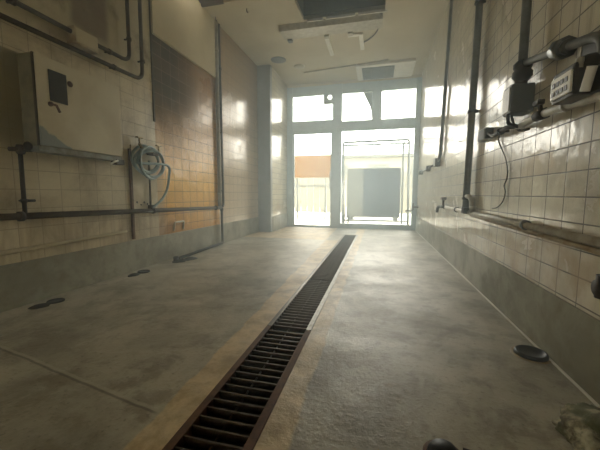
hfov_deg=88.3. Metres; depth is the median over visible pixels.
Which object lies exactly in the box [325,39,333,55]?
strip
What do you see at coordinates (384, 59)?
conduit
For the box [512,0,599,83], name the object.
gas pipe
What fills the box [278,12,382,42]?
fluorescent fixture
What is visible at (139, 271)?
floor drain
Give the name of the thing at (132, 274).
sludge patch
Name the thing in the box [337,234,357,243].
drain grate
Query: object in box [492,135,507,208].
loose cable
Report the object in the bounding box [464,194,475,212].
fitting
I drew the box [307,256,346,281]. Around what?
drain grate
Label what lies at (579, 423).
mossy rock
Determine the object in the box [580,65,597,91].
label
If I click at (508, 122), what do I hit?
outlet
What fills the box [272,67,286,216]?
wall
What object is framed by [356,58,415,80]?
air conditioner
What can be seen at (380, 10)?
trim
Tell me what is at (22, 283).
baseboard
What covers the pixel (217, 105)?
downpipe
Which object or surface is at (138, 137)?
tap
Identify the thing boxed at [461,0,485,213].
riser pipe
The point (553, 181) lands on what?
wall
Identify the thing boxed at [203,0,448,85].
ceiling
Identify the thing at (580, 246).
pipe
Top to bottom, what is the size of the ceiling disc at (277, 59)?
0.016 m
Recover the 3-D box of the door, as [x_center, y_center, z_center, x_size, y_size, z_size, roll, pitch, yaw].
[0.274,-1.014,6.986,0.895,2.088,0.080,2,6,14]
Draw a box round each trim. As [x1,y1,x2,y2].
[148,0,155,121]
[307,9,387,21]
[417,232,599,406]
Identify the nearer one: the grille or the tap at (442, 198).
the tap at (442, 198)
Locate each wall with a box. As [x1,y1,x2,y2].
[0,0,257,265]
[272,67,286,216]
[287,74,421,87]
[416,0,599,319]
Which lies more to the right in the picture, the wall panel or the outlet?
the outlet
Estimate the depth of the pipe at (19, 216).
2.44 m
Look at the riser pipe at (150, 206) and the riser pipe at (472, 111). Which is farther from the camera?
the riser pipe at (150, 206)
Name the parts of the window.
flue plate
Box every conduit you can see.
[0,0,144,79]
[6,0,131,60]
[218,24,224,206]
[303,59,388,72]
[418,0,452,174]
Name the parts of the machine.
panel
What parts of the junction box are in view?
lid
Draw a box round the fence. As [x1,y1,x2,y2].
[295,172,412,215]
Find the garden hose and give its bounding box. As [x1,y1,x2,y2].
[131,144,170,207]
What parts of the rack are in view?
rail, rail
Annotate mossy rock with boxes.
[551,402,599,449]
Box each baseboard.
[0,217,258,312]
[273,214,286,230]
[415,216,599,404]
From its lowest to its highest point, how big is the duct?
0.030 m
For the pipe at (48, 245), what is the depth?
2.25 m
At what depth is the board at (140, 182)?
3.09 m
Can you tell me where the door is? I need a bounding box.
[293,132,331,226]
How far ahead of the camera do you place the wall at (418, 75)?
6.63 m
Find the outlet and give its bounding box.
[506,114,517,127]
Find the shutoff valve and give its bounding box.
[577,30,599,57]
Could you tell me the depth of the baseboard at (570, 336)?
1.54 m
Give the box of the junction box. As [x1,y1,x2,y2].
[478,127,493,141]
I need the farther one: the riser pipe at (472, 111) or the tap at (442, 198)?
the tap at (442, 198)
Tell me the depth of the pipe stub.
1.07 m
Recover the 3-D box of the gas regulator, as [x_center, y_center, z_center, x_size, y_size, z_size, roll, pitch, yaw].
[1.204,-0.647,1.715,0.117,0.234,0.120,2,6,14]
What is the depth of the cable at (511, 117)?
1.70 m
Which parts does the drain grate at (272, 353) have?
tie rod, rail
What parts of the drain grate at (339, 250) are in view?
rail, rail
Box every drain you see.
[46,298,64,303]
[137,270,149,272]
[172,256,196,262]
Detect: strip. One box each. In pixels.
[128,148,135,238]
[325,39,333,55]
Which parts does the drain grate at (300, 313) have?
rail, rail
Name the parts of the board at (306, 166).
post, panel, post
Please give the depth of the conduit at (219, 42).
4.52 m
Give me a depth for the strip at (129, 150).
2.94 m
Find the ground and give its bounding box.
[295,207,410,224]
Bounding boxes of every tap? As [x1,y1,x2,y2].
[135,136,161,155]
[405,203,417,211]
[435,197,445,212]
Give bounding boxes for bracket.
[173,220,184,230]
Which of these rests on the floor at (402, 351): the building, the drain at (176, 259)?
the drain at (176, 259)
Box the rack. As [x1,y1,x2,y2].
[342,138,410,224]
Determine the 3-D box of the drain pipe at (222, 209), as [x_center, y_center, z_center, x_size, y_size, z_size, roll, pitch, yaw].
[-1.262,0.067,4.061,0.048,0.546,1.176,1,6,10]
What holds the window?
in the wall at (418, 75)
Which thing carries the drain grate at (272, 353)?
on the channel at (190, 447)
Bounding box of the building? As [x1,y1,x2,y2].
[307,153,412,206]
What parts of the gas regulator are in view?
plate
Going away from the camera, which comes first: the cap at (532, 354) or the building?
the cap at (532, 354)
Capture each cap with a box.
[423,438,457,449]
[510,345,550,363]
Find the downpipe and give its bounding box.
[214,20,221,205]
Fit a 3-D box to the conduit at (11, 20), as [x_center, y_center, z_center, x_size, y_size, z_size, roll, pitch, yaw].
[-1.744,-1.952,2.102,0.073,1.377,1.785,2,6,14]
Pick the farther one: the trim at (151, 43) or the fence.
the fence
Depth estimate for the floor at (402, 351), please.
1.43 m
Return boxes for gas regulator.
[502,82,535,127]
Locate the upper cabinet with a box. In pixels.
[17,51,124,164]
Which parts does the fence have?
rail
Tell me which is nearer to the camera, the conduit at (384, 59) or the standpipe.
the standpipe
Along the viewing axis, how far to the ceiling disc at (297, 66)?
5.85 m
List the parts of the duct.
short leg, long leg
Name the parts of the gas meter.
dial plate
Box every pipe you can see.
[0,206,221,220]
[0,230,127,255]
[148,161,153,208]
[179,207,223,258]
[435,197,599,246]
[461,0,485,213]
[468,214,599,254]
[487,91,599,137]
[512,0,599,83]
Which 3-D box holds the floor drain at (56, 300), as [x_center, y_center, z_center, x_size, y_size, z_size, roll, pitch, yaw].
[-1.701,0.528,2.153,0.104,0.008,0.104,2,6,14]
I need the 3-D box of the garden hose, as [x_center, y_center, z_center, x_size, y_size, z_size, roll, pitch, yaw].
[-1.492,-0.483,3.139,0.084,0.637,0.484,2,6,16]
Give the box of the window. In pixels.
[287,77,421,229]
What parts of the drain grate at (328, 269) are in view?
rail, rail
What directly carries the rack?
on the ground
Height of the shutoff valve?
0.160 m
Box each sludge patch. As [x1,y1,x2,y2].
[28,303,49,309]
[127,273,139,276]
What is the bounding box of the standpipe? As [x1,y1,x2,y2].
[7,141,35,212]
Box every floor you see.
[0,226,596,449]
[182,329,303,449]
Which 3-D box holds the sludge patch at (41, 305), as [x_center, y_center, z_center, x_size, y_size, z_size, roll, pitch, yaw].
[-1.736,0.535,2.058,0.112,0.014,0.112,-3,7,-29]
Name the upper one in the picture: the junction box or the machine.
the junction box
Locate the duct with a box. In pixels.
[348,32,363,49]
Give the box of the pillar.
[257,64,272,231]
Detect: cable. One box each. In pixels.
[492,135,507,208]
[510,116,529,131]
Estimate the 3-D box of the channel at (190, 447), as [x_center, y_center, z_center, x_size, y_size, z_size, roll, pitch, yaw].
[0.282,0.621,3.134,0.260,0.284,5.470,2,6,14]
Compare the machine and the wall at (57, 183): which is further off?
the machine
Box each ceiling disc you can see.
[271,56,285,62]
[294,64,304,68]
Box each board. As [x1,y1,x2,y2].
[130,145,156,208]
[295,155,330,219]
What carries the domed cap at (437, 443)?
on the floor at (402, 351)
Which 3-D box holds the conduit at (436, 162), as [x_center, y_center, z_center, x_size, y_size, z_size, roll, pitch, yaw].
[2.040,-1.864,4.819,0.070,2.039,2.450,2,6,14]
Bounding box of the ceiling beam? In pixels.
[199,0,223,6]
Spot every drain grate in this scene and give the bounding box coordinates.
[162,326,310,449]
[267,278,335,332]
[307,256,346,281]
[326,243,352,257]
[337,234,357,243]
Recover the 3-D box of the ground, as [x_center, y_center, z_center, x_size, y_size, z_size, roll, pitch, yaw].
[3.520,-0.570,14.087,18.000,0.100,14.983,2,6,14]
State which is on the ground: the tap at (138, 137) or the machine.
the machine
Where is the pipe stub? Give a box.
[591,274,599,298]
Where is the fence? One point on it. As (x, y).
(305, 191)
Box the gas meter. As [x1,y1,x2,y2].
[550,52,599,104]
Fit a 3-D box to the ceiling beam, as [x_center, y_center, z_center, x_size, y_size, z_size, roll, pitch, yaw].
[-1.129,-2.864,3.929,0.335,0.130,0.035,2,6,14]
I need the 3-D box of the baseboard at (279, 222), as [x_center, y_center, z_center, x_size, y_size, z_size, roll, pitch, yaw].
[-0.414,-0.068,6.715,0.012,0.296,1.057,2,6,14]
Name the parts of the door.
handle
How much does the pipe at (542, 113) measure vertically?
0.192 m
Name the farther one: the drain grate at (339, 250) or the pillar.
the pillar
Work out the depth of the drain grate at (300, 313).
2.06 m
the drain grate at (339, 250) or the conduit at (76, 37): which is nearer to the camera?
the conduit at (76, 37)
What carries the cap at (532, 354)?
on the floor at (402, 351)
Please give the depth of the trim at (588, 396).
1.56 m
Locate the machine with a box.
[347,167,400,220]
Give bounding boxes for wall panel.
[150,0,215,77]
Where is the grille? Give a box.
[362,65,394,79]
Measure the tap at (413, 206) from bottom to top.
0.187 m
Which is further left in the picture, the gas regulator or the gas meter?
the gas regulator
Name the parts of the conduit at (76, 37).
lid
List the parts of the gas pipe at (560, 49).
arm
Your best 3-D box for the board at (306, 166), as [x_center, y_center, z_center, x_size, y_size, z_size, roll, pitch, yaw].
[0.329,-1.099,9.174,1.190,1.905,0.082,2,6,14]
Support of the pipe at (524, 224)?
attached to the wall at (553, 181)
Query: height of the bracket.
0.110 m

